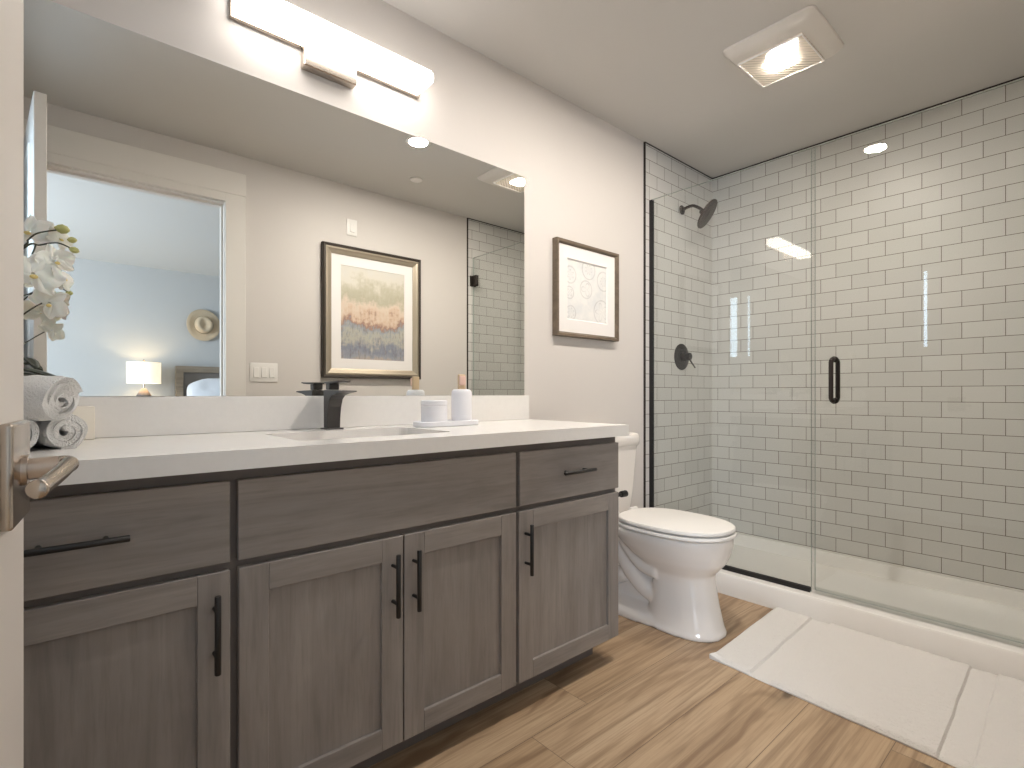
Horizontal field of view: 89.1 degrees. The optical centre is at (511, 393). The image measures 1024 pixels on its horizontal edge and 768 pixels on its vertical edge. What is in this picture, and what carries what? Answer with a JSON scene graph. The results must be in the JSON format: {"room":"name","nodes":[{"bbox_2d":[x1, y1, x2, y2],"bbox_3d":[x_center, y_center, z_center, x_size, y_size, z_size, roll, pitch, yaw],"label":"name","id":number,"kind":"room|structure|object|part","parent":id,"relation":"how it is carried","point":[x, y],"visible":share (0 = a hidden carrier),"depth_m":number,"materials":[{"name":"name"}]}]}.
{"room":"bathroom","nodes":[
{"label":"bathroom","id":0,"kind":"room"},
{"bbox_2d":[50,0,711,515],"bbox_3d":[-0.030,-0.221,2.398,3.850,2.491,0.108,0,0,-41],"label":"wall","id":1,"kind":"structure","parent":0,"point":[582,173],"depth_m":2.59,"materials":[{"name":"grey paint"}]},
{"bbox_2d":[24,0,523,395],"bbox_3d":[-0.632,-0.497,1.808,1.826,1.010,0.004,0,0,-41],"label":"wall mirror","id":2,"kind":"object","parent":1,"relation":"attached to","point":[237,233],"visible":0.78,"depth_m":1.62,"materials":[{"name":"clear glass"}]},
{"bbox_2d":[77,395,528,437],"bbox_3d":[-0.645,0.064,1.785,1.907,0.110,0.022,0,0,-41],"label":"backsplash","id":3,"kind":"structure","parent":1,"relation":"attached to","point":[114,416],"depth_m":1.63,"materials":[{"name":"white stone"}]},
{"bbox_2d":[229,0,433,98],"bbox_3d":[-0.580,-1.153,1.774,0.668,0.133,0.122,0,0,-41],"label":"vanity light","id":4,"kind":"object","parent":1,"relation":"attached to","point":[329,51],"visible":1,"depth_m":1.74,"materials":[{"name":"white plastic"}]},
{"bbox_2d":[279,0,431,71],"bbox_3d":[-0.579,-1.212,1.774,0.656,0.003,0.090,0,0,-41],"label":"diffuser","id":5,"kind":"object","parent":4,"relation":"attached to","point":[289,4],"depth_m":1.75,"materials":[{"name":"white plastic"}]},
{"bbox_2d":[552,237,618,341],"bbox_3d":[0.390,-0.520,2.680,0.483,0.475,0.034,0,0,-41],"label":"framed picture","id":6,"kind":"object","parent":1,"relation":"attached to","point":[585,278],"visible":1,"depth_m":2.66,"materials":[{"name":"white paper"}]},
{"bbox_2d":[567,259,605,323],"bbox_3d":[0.386,-0.520,2.686,0.325,0.320,0.004,0,0,-41],"label":"artwork","id":7,"kind":"object","parent":6,"relation":"attached to","point":[586,278],"depth_m":2.68},
{"bbox_2d":[643,142,645,507],"bbox_3d":[0.773,-0.273,3.031,0.007,2.386,0.011,0,0,-41],"label":"trim","id":8,"kind":"structure","parent":1,"relation":"attached to","point":[644,143],"depth_m":3.03,"materials":[{"name":"black metal"}]},
{"bbox_2d":[646,142,711,178],"bbox_3d":[1.069,-1.463,3.289,0.783,0.006,0.011,0,0,-41],"label":"trim","id":9,"kind":"structure","parent":1,"relation":"attached to","point":[646,142],"depth_m":3.25,"materials":[{"name":"black metal"}]},
{"bbox_2d":[674,344,695,369],"bbox_3d":[1.095,-0.231,3.257,0.166,0.166,0.077,0,0,-41],"label":"shower valve","id":10,"kind":"object","parent":1,"relation":"attached to","point":[682,357],"visible":1,"depth_m":3.25,"materials":[{"name":"grey metal"}]},
{"bbox_2d":[679,199,716,228],"bbox_3d":[1.151,-1.101,3.202,0.180,0.175,0.233,0,0,-41],"label":"showerhead","id":11,"kind":"object","parent":1,"relation":"attached to","point":[708,211],"visible":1,"depth_m":3.16,"materials":[{"name":"grey metal"}]},
{"bbox_3d":[1.121,-1.150,3.235,0.019,0.056,0.135,0,0,-41],"label":"arm","id":12,"kind":"part","parent":11,"relation":"part of","materials":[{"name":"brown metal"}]},
{"bbox_2d":[368,592,954,767],"bbox_3d":[1.164,1.065,-0.345,5.900,0.080,5.850,0,0,-41],"label":"floor","id":13,"kind":"structure","parent":0,"point":[645,696],"depth_m":1.61,"materials":[{"name":"brown wood"}]},
{"bbox_2d":[24,437,617,767],"bbox_3d":[-0.460,0.594,1.572,1.875,0.863,0.577,0,0,-41],"label":"vanity cabinet","id":14,"kind":"object","parent":13,"relation":"on","point":[350,617],"visible":0.98,"depth_m":1.23,"materials":[{"name":"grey wood"}]},
{"bbox_3d":[-0.785,0.271,0.930,0.162,0.012,0.039,0,0,-41],"label":"handle","id":15,"kind":"part","parent":14,"relation":"part of","materials":[{"name":"black metal"}]},
{"bbox_3d":[-0.805,0.656,0.954,0.402,0.444,0.008,0,0,-41],"label":"door panel","id":16,"kind":"part","parent":14,"relation":"part of","materials":[{"name":"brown wood"}]},
{"bbox_3d":[-0.803,0.275,0.951,0.515,0.174,0.019,0,0,-41],"label":"drawer","id":17,"kind":"part","parent":14,"relation":"part of","materials":[{"name":"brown wood"}]},
{"bbox_3d":[-0.803,0.653,0.951,0.515,0.550,0.019,0,0,-41],"label":"door","id":18,"kind":"part","parent":14,"relation":"part of","materials":[{"name":"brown wood"}]},
{"bbox_3d":[-0.614,0.498,1.080,0.012,0.162,0.039,0,0,-41],"label":"handle","id":19,"kind":"part","parent":14,"relation":"part of","materials":[{"name":"black metal"}]},
{"bbox_3d":[-0.447,0.653,1.262,0.398,0.550,0.019,0,0,-41],"label":"door","id":20,"kind":"part","parent":14,"relation":"part of","materials":[{"name":"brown wood"}]},
{"bbox_3d":[-0.449,0.656,1.265,0.286,0.444,0.008,0,0,-41],"label":"door panel","id":21,"kind":"part","parent":14,"relation":"part of","materials":[{"name":"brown wood"}]},
{"bbox_2d":[30,395,628,485],"bbox_3d":[-0.461,0.085,1.576,1.910,0.152,0.578,0,0,-41],"label":"countertop","id":22,"kind":"structure","parent":14,"relation":"on","point":[136,437],"depth_m":1.48,"materials":[{"name":"white stone"}]},
{"bbox_2d":[24,418,38,447],"bbox_3d":[-1.068,0.084,1.073,0.204,0.087,0.086,0,0,29],"label":"rolled towel","id":23,"kind":"object","parent":22,"relation":"on","point":[34,429],"visible":0.06,"depth_m":1.05,"materials":[{"name":"white fabric"}]},
{"bbox_2d":[24,375,82,420],"bbox_3d":[-1.024,0.009,1.064,0.216,0.095,0.111,0,0,-5],"label":"rolled towel","id":24,"kind":"object","parent":23,"relation":"on","point":[46,398],"visible":0.62,"depth_m":1.05,"materials":[{"name":"white fabric"}]},
{"bbox_2d":[24,215,79,375],"bbox_3d":[-1.121,-0.130,1.102,0.377,0.498,0.218,0,0,-3],"label":"orchid plant","id":25,"kind":"object","parent":22,"relation":"on","point":[48,276],"visible":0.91,"depth_m":1.09,"materials":[{"name":"white plant"}]},
{"bbox_3d":[-1.116,-0.082,1.103,0.277,0.216,0.021,0,0,12],"label":"stem","id":26,"kind":"part","parent":25,"relation":"part of","materials":[{"name":"grey"}]},
{"bbox_3d":[-1.016,-0.343,1.100,0.090,0.074,0.026,0,0,-14],"label":"flower","id":27,"kind":"part","parent":25,"relation":"part of","materials":[{"name":"white plant"}]},
{"bbox_3d":[-1.109,-0.161,1.095,0.293,0.372,0.054,0,0,9],"label":"stem","id":28,"kind":"part","parent":25,"relation":"part of","materials":[{"name":"grey"}]},
{"bbox_3d":[-0.978,-0.247,1.063,0.017,0.088,0.101,0,0,39],"label":"flower","id":29,"kind":"part","parent":25,"relation":"part of","materials":[{"name":"white plant"}]},
{"bbox_3d":[-1.097,-0.148,1.101,0.311,0.348,0.060,0,0,5],"label":"stem","id":30,"kind":"part","parent":25,"relation":"part of","materials":[{"name":"grey"}]},
{"bbox_3d":[-0.973,-0.190,1.091,0.020,0.066,0.063,0,0,43],"label":"flower","id":31,"kind":"part","parent":25,"relation":"part of","materials":[{"name":"white plant"}]},
{"bbox_3d":[-0.965,-0.282,1.097,0.012,0.065,0.073,0,0,22],"label":"flower","id":32,"kind":"part","parent":25,"relation":"part of","materials":[{"name":"white plant"}]},
{"bbox_3d":[-0.973,-0.335,1.118,0.011,0.052,0.058,0,0,1],"label":"flower","id":33,"kind":"part","parent":25,"relation":"part of","materials":[{"name":"white plant"}]},
{"bbox_3d":[-0.967,-0.250,1.112,0.015,0.056,0.067,0,0,-8],"label":"flower","id":34,"kind":"part","parent":25,"relation":"part of","materials":[{"name":"white plant"}]},
{"bbox_2d":[34,414,87,448],"bbox_3d":[-1.030,0.084,1.152,0.203,0.091,0.081,0,0,28],"label":"rolled towel","id":35,"kind":"object","parent":22,"relation":"on","point":[69,432],"visible":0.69,"depth_m":1.11,"materials":[{"name":"white fabric"}]},
{"bbox_2d":[71,406,94,439],"bbox_3d":[-1.126,0.076,1.321,0.102,0.086,0.042,0,0,-41],"label":"storage box","id":36,"kind":"object","parent":22,"relation":"on","point":[87,413],"visible":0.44,"depth_m":1.33,"materials":[{"name":"white"}]},
{"bbox_2d":[320,381,356,429],"bbox_3d":[-0.564,0.039,1.697,0.062,0.160,0.165,0,0,-41],"label":"faucet","id":37,"kind":"object","parent":22,"relation":"on","point":[333,397],"visible":0.99,"depth_m":1.72,"materials":[{"name":"grey metal"}]},
{"bbox_3d":[-0.602,0.117,1.740,0.062,0.005,0.050,0,0,-41],"label":"plate","id":38,"kind":"part","parent":37,"relation":"part of","materials":[{"name":"grey metal"}]},
{"bbox_3d":[-0.577,-0.027,1.712,0.042,0.028,0.114,0,0,-41],"label":"lever","id":39,"kind":"part","parent":37,"relation":"part of","materials":[{"name":"grey metal"}]},
{"bbox_3d":[-0.562,0.051,1.694,0.050,0.126,0.157,0,0,-41],"label":"spout","id":40,"kind":"part","parent":37,"relation":"part of","materials":[{"name":"grey metal"}]},
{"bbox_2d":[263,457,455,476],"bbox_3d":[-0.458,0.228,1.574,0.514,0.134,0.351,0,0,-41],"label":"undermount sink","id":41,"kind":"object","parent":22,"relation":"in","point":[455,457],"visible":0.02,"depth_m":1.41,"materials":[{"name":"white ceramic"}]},
{"bbox_2d":[413,419,477,426],"bbox_3d":[-0.241,0.109,1.923,0.268,0.019,0.102,0,0,-41],"label":"tray","id":42,"kind":"object","parent":22,"relation":"on","point":[450,422],"visible":0.88,"depth_m":1.86,"materials":[{"name":"white ceramic"}]},
{"bbox_2d":[421,400,446,421],"bbox_3d":[-0.282,0.064,1.887,0.096,0.080,0.096,0,0,-41],"label":"lidded jar","id":43,"kind":"object","parent":42,"relation":"on","point":[431,410],"visible":0.94,"depth_m":1.85,"materials":[{"name":"white ceramic"}]},
{"bbox_3d":[-0.282,0.034,1.887,0.096,0.019,0.096,0,0,-41],"label":"lid","id":44,"kind":"part","parent":43,"relation":"part of","materials":[{"name":"white ceramic"}]},
{"bbox_2d":[451,389,471,420],"bbox_3d":[-0.191,0.044,1.967,0.077,0.120,0.077,0,0,-41],"label":"toothbrush holder","id":45,"kind":"object","parent":42,"relation":"on","point":[461,399],"visible":0.93,"depth_m":1.93,"materials":[{"name":"white ceramic"}]},
{"bbox_2d":[458,374,465,388],"bbox_3d":[-0.188,-0.009,1.963,0.034,0.126,0.022,0,0,-41],"label":"wooden brush","id":46,"kind":"object","parent":45,"relation":"in","point":[461,377],"visible":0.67,"depth_m":1.95,"materials":[{"name":"beige wood"}]},
{"bbox_3d":[-0.295,0.275,1.395,0.804,0.174,0.019,0,0,-41],"label":"drawer","id":47,"kind":"part","parent":14,"relation":"part of","materials":[{"name":"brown wood"}]},
{"bbox_3d":[-0.301,0.498,1.353,0.012,0.162,0.039,0,0,-41],"label":"handle","id":48,"kind":"part","parent":14,"relation":"part of","materials":[{"name":"black metal"}]},
{"bbox_3d":[-0.255,0.498,1.393,0.012,0.162,0.039,0,0,-41],"label":"handle","id":49,"kind":"part","parent":14,"relation":"part of","materials":[{"name":"black metal"}]},
{"bbox_3d":[-0.143,0.653,1.527,0.400,0.550,0.019,0,0,-41],"label":"door","id":50,"kind":"part","parent":14,"relation":"part of","materials":[{"name":"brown wood"}]},
{"bbox_3d":[-0.145,0.656,1.530,0.287,0.444,0.008,0,0,-41],"label":"door panel","id":51,"kind":"part","parent":14,"relation":"part of","materials":[{"name":"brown wood"}]},
{"bbox_3d":[0.055,0.498,1.664,0.012,0.162,0.039,0,0,-41],"label":"handle","id":52,"kind":"part","parent":14,"relation":"part of","materials":[{"name":"black metal"}]},
{"bbox_3d":[0.211,0.275,1.837,0.510,0.174,0.019,0,0,-41],"label":"drawer","id":53,"kind":"part","parent":14,"relation":"part of","materials":[{"name":"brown wood"}]},
{"bbox_3d":[0.210,0.653,1.835,0.513,0.550,0.019,0,0,-41],"label":"door","id":54,"kind":"part","parent":14,"relation":"part of","materials":[{"name":"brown wood"}]},
{"bbox_3d":[0.208,0.656,1.838,0.400,0.444,0.008,0,0,-41],"label":"door panel","id":55,"kind":"part","parent":14,"relation":"part of","materials":[{"name":"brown wood"}]},
{"bbox_3d":[0.232,0.271,1.818,0.162,0.012,0.039,0,0,-41],"label":"handle","id":56,"kind":"part","parent":14,"relation":"part of","materials":[{"name":"black metal"}]},
{"bbox_2d":[618,490,627,496],"bbox_3d":[0.422,0.405,2.074,0.113,0.044,0.044,0,0,-41],"label":"toilet paper holder","id":57,"kind":"object","parent":14,"relation":"attached to","point":[624,493],"visible":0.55,"depth_m":2.08,"materials":[{"name":"black metal"}]},
{"bbox_2d":[615,432,736,642],"bbox_3d":[0.654,0.615,2.421,0.398,0.826,0.754,0,0,-41],"label":"toilet","id":58,"kind":"object","parent":13,"relation":"on","point":[670,560],"visible":0.76,"depth_m":2.22,"materials":[{"name":"white ceramic"}]},
{"bbox_3d":[0.463,0.440,2.639,0.378,0.344,0.165,0,0,-41],"label":"tank","id":59,"kind":"part","parent":58,"relation":"part of","materials":[{"name":"white ceramic"}]},
{"bbox_3d":[0.466,0.235,2.636,0.398,0.066,0.181,0,0,-41],"label":"tank lid","id":60,"kind":"part","parent":58,"relation":"part of","materials":[{"name":"white ceramic"}]},
{"bbox_3d":[0.655,0.817,2.420,0.362,0.420,0.732,0,0,-41],"label":"bowl","id":61,"kind":"part","parent":58,"relation":"part of","materials":[{"name":"white ceramic"}]},
{"bbox_3d":[0.732,0.573,2.332,0.374,0.020,0.510,0,0,-41],"label":"lid","id":62,"kind":"part","parent":58,"relation":"part of","materials":[{"name":"white plastic"}]},
{"bbox_3d":[0.732,0.595,2.332,0.380,0.017,0.519,0,0,-41],"label":"seat","id":63,"kind":"part","parent":58,"relation":"part of","materials":[{"name":"white plastic"}]},
{"bbox_2d":[709,607,1023,767],"bbox_3d":[1.289,1.013,1.868,0.723,0.023,0.959,0,0,-41],"label":"bath mat","id":64,"kind":"object","parent":13,"relation":"on","point":[957,714],"visible":1,"depth_m":1.80,"materials":[{"name":"white fabric"}]},
{"bbox_2d":[716,532,1023,680],"bbox_3d":[1.635,0.967,2.629,0.796,0.116,1.732,0,0,-41],"label":"shower tray","id":65,"kind":"object","parent":13,"relation":"on","point":[996,610],"visible":0.72,"depth_m":2.43,"materials":[{"name":"white ceramic"}]},
{"bbox_2d":[649,148,811,591],"bbox_3d":[1.100,-0.109,2.735,0.019,2.056,0.870,0,0,-41],"label":"fixed glass panel","id":66,"kind":"object","parent":65,"relation":"on","point":[651,202],"visible":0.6,"depth_m":3.04,"materials":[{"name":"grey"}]},
{"bbox_2d":[382,0,1023,177],"bbox_3d":[0.583,-1.506,1.697,3.850,0.080,1.970,0,0,-41],"label":"ceiling","id":67,"kind":"structure","parent":0,"point":[658,72],"depth_m":2.29,"materials":[{"name":"grey paint"}]},
{"bbox_2d":[723,5,843,87],"bbox_3d":[1.151,-1.447,2.209,0.370,0.036,0.365,0,0,-41],"label":"recessed light","id":68,"kind":"object","parent":67,"relation":"in","point":[803,39],"visible":1,"depth_m":2.16,"materials":[{"name":"white plastic"}]},
{"bbox_3d":[1.164,-1.431,2.249,0.102,0.004,0.106,0,0,-41],"label":"light panel","id":69,"kind":"part","parent":68,"relation":"part of","materials":[{"name":"white plastic"}]},
{"bbox_2d":[712,77,1023,589],"bbox_3d":[2.021,-0.221,2.886,0.120,2.491,1.870,0,0,-41],"label":"wall","id":70,"kind":"structure","parent":0,"point":[920,216],"depth_m":2.82,"materials":[{"name":"tile"}]},
{"bbox_2d":[712,76,1023,178],"bbox_3d":[1.935,-1.463,2.890,0.005,0.006,1.734,0,0,-41],"label":"trim","id":71,"kind":"structure","parent":70,"relation":"attached to","point":[1021,76],"depth_m":2.81,"materials":[{"name":"black metal"}]},
{"bbox_3d":[1.146,-0.221,0.961,3.730,2.491,0.120,0,0,-41],"label":"doorway","id":72,"kind":"structure","parent":0,"visible":0},
{"bbox_3d":[0.266,-0.075,0.189,0.899,2.200,0.125,0,0,-41],"label":"door frame","id":73,"kind":"structure","parent":72,"relation":"attached to","visible":0},
{"bbox_2d":[0,0,78,767],"bbox_3d":[-0.352,-0.066,0.305,0.101,2.158,0.840,0,0,-35],"label":"door","id":74,"kind":"structure","parent":73,"relation":"attached to","point":[17,468],"depth_m":0.57,"materials":[{"name":"white wood"}]},
{"bbox_3d":[-0.537,0.085,0.561,0.012,0.108,0.108,0,0,-36],"label":"handle","id":75,"kind":"part","parent":74,"relation":"part of","materials":[{"name":"silver metal"}]},
{"bbox_3d":[-0.483,0.086,0.550,0.023,0.034,0.104,0,0,-27],"label":"lever","id":76,"kind":"part","parent":74,"relation":"part of","materials":[{"name":"silver metal"}]},
{"bbox_3d":[2.214,-0.271,1.978,0.783,2.391,0.008,0,0,-41],"label":"wall","id":77,"kind":"structure","parent":0,"visible":0},
{"bbox_2d":[815,78,1023,643],"bbox_3d":[1.670,-0.110,2.081,0.108,2.054,0.862,0,0,-41],"label":"shower door","id":78,"kind":"structure","parent":77,"relation":"attached to","point":[833,359],"depth_m":2.35,"materials":[{"name":"clear glass"}]},
{"bbox_3d":[1.448,-0.060,2.336,0.108,0.213,0.027,0,0,-41],"label":"handle","id":79,"kind":"part","parent":78,"relation":"part of","materials":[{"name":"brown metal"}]}
]}

